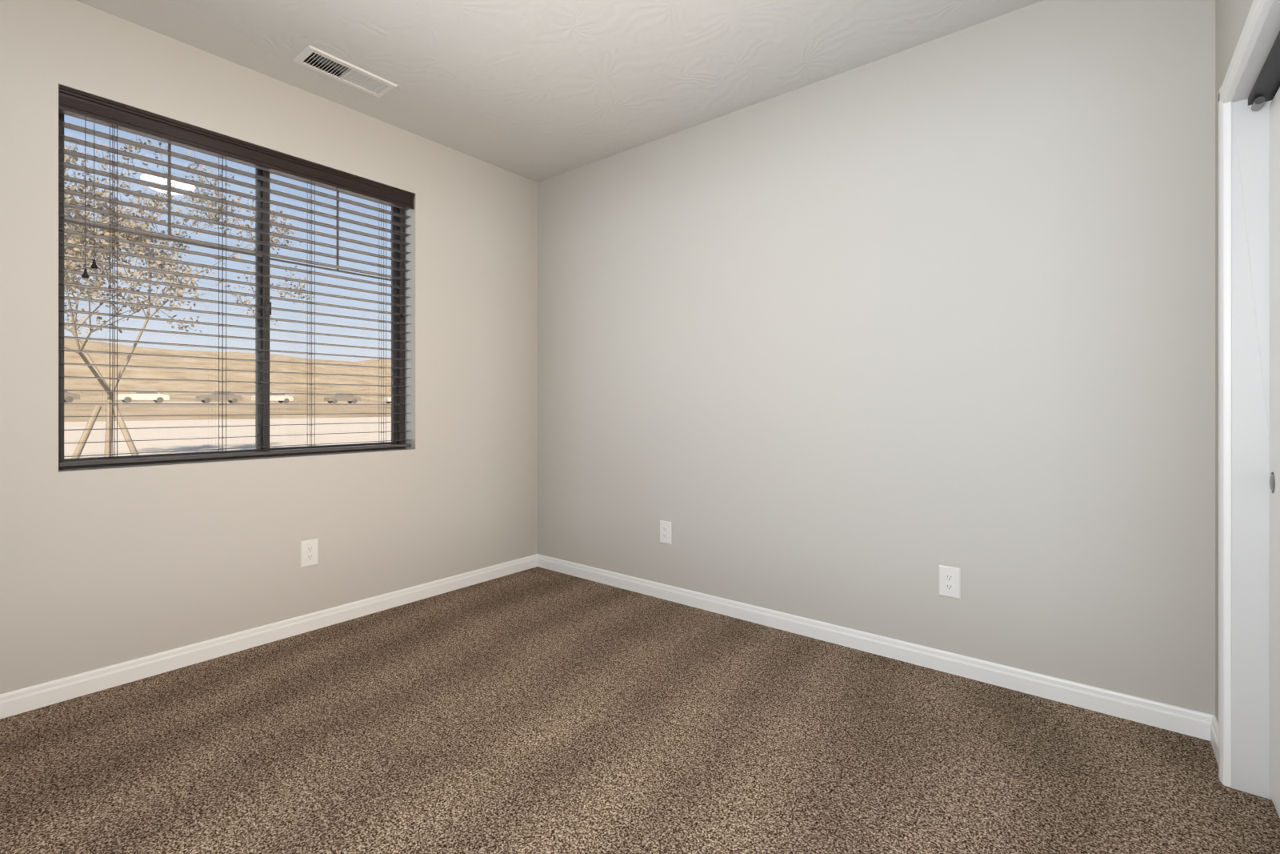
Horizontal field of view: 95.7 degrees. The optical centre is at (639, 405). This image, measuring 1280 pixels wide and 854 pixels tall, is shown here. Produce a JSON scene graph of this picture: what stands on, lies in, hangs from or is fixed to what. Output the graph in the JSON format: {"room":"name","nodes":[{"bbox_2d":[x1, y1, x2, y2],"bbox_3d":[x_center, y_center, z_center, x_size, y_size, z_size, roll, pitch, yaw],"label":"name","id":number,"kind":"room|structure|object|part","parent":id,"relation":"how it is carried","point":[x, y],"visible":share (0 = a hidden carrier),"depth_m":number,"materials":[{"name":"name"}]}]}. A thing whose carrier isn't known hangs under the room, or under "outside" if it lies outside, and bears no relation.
{"room":"empty bedroom","nodes":[
{"label":"empty bedroom","id":0,"kind":"room"},
{"bbox_2d":[0,0,537,693],"bbox_3d":[-1.979,-0.226,2.738,0.190,2.740,4.050,0,0,39],"label":"wall","id":1,"kind":"structure","parent":0,"point":[102,566],"depth_m":2.72,"materials":[{"name":"beige paint"}]},
{"bbox_2d":[58,109,411,469],"bbox_3d":[-1.873,-0.496,2.895,0.148,1.507,1.491,0,0,39],"label":"window blind","id":2,"kind":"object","parent":1,"relation":"in","point":[262,306],"depth_m":2.76,"materials":[{"name":"brown metal"}]},
{"bbox_3d":[-2.115,-0.967,2.626,0.010,0.446,0.709,0,0,39],"label":"window muntin","id":3,"kind":"part","parent":2,"relation":"part of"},
{"bbox_3d":[-1.835,0.232,2.864,0.050,0.017,1.479,0,0,39],"label":"window blind bottom rail","id":4,"kind":"part","parent":2,"relation":"part of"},
{"bbox_3d":[-1.693,-0.967,3.195,0.010,0.446,0.681,0,0,39],"label":"window muntin","id":5,"kind":"part","parent":2,"relation":"part of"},
{"bbox_2d":[0,553,537,718],"bbox_3d":[-1.899,1.101,2.674,0.014,0.086,3.750,0,0,39],"label":"baseboard","id":6,"kind":"structure","parent":1,"relation":"attached to","point":[13,702],"depth_m":2.66,"materials":[{"name":"white paint"}]},
{"bbox_2d":[300,538,318,567],"bbox_3d":[-1.681,0.750,2.950,0.008,0.132,0.084,0,0,39],"label":"electrical outlet","id":7,"kind":"object","parent":1,"relation":"attached to","point":[309,552],"visible":1,"depth_m":2.95,"materials":[{"name":"white plastic"}]},
{"bbox_2d":[76,0,1043,182],"bbox_3d":[-0.259,-1.656,1.359,4.598,0.120,4.050,0,0,39],"label":"ceiling","id":8,"kind":"structure","parent":0,"point":[537,90],"depth_m":2.62,"materials":[{"name":"paint"}]},
{"bbox_2d":[292,44,397,97],"bbox_3d":[-1.407,-1.607,2.781,0.184,0.037,0.414,0,0,39],"label":"ceiling vent","id":9,"kind":"object","parent":8,"relation":"in","point":[363,80],"visible":0.96,"depth_m":2.79,"materials":[{"name":"white metal"}]},
{"bbox_2d":[0,566,1279,853],"bbox_3d":[-0.259,1.204,1.359,4.598,0.120,4.050,0,0,39],"label":"floor","id":10,"kind":"structure","parent":0,"point":[538,710],"depth_m":1.91,"materials":[{"name":"brown carpet"}]},
{"bbox_2d":[537,0,1215,715],"bbox_3d":[1.035,-0.226,2.822,4.408,2.740,0.150,0,0,39],"label":"wall","id":11,"kind":"structure","parent":0,"point":[870,347],"depth_m":2.54,"materials":[{"name":"beige paint"}]},
{"bbox_2d":[660,520,671,543],"bbox_3d":[0.150,0.749,3.430,0.084,0.132,0.008,0,0,39],"label":"electrical outlet","id":12,"kind":"object","parent":11,"relation":"attached to","point":[665,531],"visible":1,"depth_m":3.43,"materials":[{"name":"white plastic"}]},
{"bbox_2d":[537,553,1218,751],"bbox_3d":[0.625,1.101,3.046,3.428,0.086,0.014,0,0,39],"label":"baseboard","id":13,"kind":"structure","parent":11,"relation":"attached to","point":[1189,722],"depth_m":2.51,"materials":[{"name":"white paint"}]},
{"bbox_2d":[939,564,960,599],"bbox_3d":[1.328,0.756,2.486,0.084,0.132,0.008,0,0,39],"label":"electrical outlet","id":14,"kind":"object","parent":11,"relation":"attached to","point":[950,581],"visible":1,"depth_m":2.48,"materials":[{"name":"white plastic"}]},
{"bbox_2d":[1215,0,1253,722],"bbox_3d":[0.810,-0.226,0.407,0.160,2.740,3.900,0,0,39],"label":"wall","id":15,"kind":"structure","parent":0,"point":[1231,17],"depth_m":1.94,"materials":[{"name":"beige paint"}]},
{"bbox_2d":[1217,0,1273,787],"bbox_3d":[1.234,0.088,1.083,0.022,2.112,1.808,0,0,39],"label":"trim","id":16,"kind":"structure","parent":15,"relation":"attached to","point":[1259,10],"depth_m":1.74,"materials":[{"name":"white paint"}]},
{"bbox_2d":[1231,0,1279,799],"bbox_3d":[1.305,0.108,1.026,0.160,2.072,1.724,0,0,39],"label":"door frame","id":17,"kind":"structure","parent":15,"relation":"attached to","point":[1250,451],"depth_m":1.71,"materials":[{"name":"white paint"}]},
{"bbox_2d":[1248,31,1279,111],"bbox_3d":[1.314,-0.883,1.018,0.116,0.044,1.682,0,0,39],"label":"track rail","id":18,"kind":"object","parent":15,"relation":"attached to","point":[1266,86],"visible":0.98,"depth_m":1.59,"materials":[{"name":"grey metal"}]},
{"bbox_2d":[1269,87,1279,817],"bbox_3d":[1.567,0.128,1.329,0.035,2.004,0.880,0,0,39],"label":"closet door","id":19,"kind":"structure","parent":15,"relation":"in","point":[1274,448],"depth_m":1.63,"materials":[{"name":"white paint"}]},
{"bbox_2d":[1269,473,1275,492],"bbox_3d":[1.803,0.219,1.652,0.006,0.061,0.061,0,0,39],"label":"door pull","id":20,"kind":"object","parent":19,"relation":"attached to","point":[1272,484],"visible":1,"depth_m":1.64,"materials":[{"name":"grey metal"}]},
{"label":"outside","id":21,"kind":"structure","parent":0,"visible":0},
{"bbox_2d":[64,338,391,421],"bbox_3d":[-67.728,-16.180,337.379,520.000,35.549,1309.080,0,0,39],"label":"terrain","id":22,"kind":"structure","parent":21,"point":[185,411],"depth_m":131.47,"materials":[{"name":"beige soil"}]},
{"bbox_2d":[64,134,314,458],"bbox_3d":[-9.004,-1.572,10.148,6.563,6.278,5.949,0,0,39],"label":"tree","id":23,"kind":"object","parent":22,"relation":"on","point":[98,282],"depth_m":9.91,"materials":[{"name":"brown plant"}]},
{"bbox_2d":[64,416,391,458],"bbox_3d":[23.367,1.104,61.715,26.000,0.880,200.000,0,0,39],"label":"ground","id":24,"kind":"structure","parent":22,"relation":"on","point":[206,431],"depth_m":20.70,"materials":[{"name":"grey concrete"}]},
{"bbox_2d":[88,401,391,403],"bbox_3d":[-27.361,-0.494,102.356,28.000,1.160,200.000,0,0,39],"label":"road","id":25,"kind":"structure","parent":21,"point":[191,402],"depth_m":73.30,"materials":[{"name":"grey asphalt"}]},
{"bbox_2d":[64,388,79,402],"bbox_3d":[-62.648,-1.105,61.434,1.861,1.480,4.522,0,0,39],"label":"car","id":26,"kind":"object","parent":25,"relation":"on","point":[67,397],"depth_m":62.07,"materials":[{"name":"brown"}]},
{"bbox_2d":[115,389,169,402],"bbox_3d":[-57.056,-1.093,66.483,1.853,1.480,4.518,0,0,42],"label":"car","id":27,"kind":"object","parent":25,"relation":"on","point":[134,394],"materials":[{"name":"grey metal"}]},
{"bbox_2d":[196,391,242,402],"bbox_3d":[-52.873,-1.100,72.860,1.856,1.480,4.519,0,0,42],"label":"car","id":28,"kind":"object","parent":25,"relation":"on","point":[237,397],"materials":[{"name":"grey metal"}]},
{"bbox_2d":[251,392,293,403],"bbox_3d":[-50.052,-1.116,78.893,1.853,1.480,4.517,0,0,36],"label":"car","id":29,"kind":"object","parent":25,"relation":"on","point":[289,398],"materials":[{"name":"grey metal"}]},
{"bbox_2d":[324,392,360,403],"bbox_3d":[-43.477,-1.101,84.676,1.893,1.480,4.537,0,0,39],"label":"car","id":30,"kind":"object","parent":25,"relation":"on","point":[336,396],"materials":[{"name":"grey metal"}]},
{"bbox_2d":[384,396,391,403],"bbox_3d":[-37.960,-1.100,91.467,1.876,1.480,4.529,0,0,42],"label":"car","id":31,"kind":"object","parent":25,"relation":"on","point":[390,400],"materials":[{"name":"grey metal"}]},
{"bbox_3d":[-1.835,-1.223,2.864,0.056,0.049,1.479,0,0,39],"label":"blind headrail","id":32,"kind":"object","parent":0,"visible":0},
{"bbox_2d":[84,116,117,459],"bbox_3d":[-2.217,-0.487,2.380,0.058,1.421,0.105,0,0,33],"label":"blind cord","id":33,"kind":"object","parent":32,"relation":"hanging from","point":[85,117],"depth_m":2.40,"materials":[{"name":"black fabric"}]},
{"bbox_2d":[81,259,98,277],"bbox_3d":[-2.216,-0.552,2.333,0.022,0.079,0.049,0,0,39],"label":"tassel","id":34,"kind":"object","parent":33,"relation":"hanging from","point":[93,266],"depth_m":2.33,"materials":[{"name":"black"}]},
{"bbox_2d":[218,155,226,453],"bbox_3d":[-1.956,-0.487,2.713,0.056,1.421,0.016,0,0,39],"label":"blind cord","id":35,"kind":"object","parent":32,"relation":"hanging from","point":[222,155],"depth_m":2.70,"materials":[{"name":"black fabric"}]},
{"bbox_2d":[58,84,414,209],"bbox_3d":[-1.801,-1.203,2.837,0.026,0.088,1.487,0,0,39],"label":"blind valance","id":36,"kind":"object","parent":32,"relation":"attached to","point":[76,102],"visible":0.88,"depth_m":2.66,"materials":[{"name":"brown wood"}]},
{"bbox_2d":[307,180,315,448],"bbox_3d":[-1.713,-0.487,3.016,0.056,1.421,0.016,0,0,39],"label":"blind cord","id":37,"kind":"object","parent":32,"relation":"hanging from","point":[311,364],"depth_m":3.00,"materials":[{"name":"black fabric"}]},
{"bbox_2d":[379,200,386,444],"bbox_3d":[-1.442,-0.487,3.347,0.057,1.421,0.111,0,0,45],"label":"blind cord","id":38,"kind":"object","parent":32,"relation":"hanging from","point":[383,395],"depth_m":3.30,"materials":[{"name":"black fabric"}]}
]}

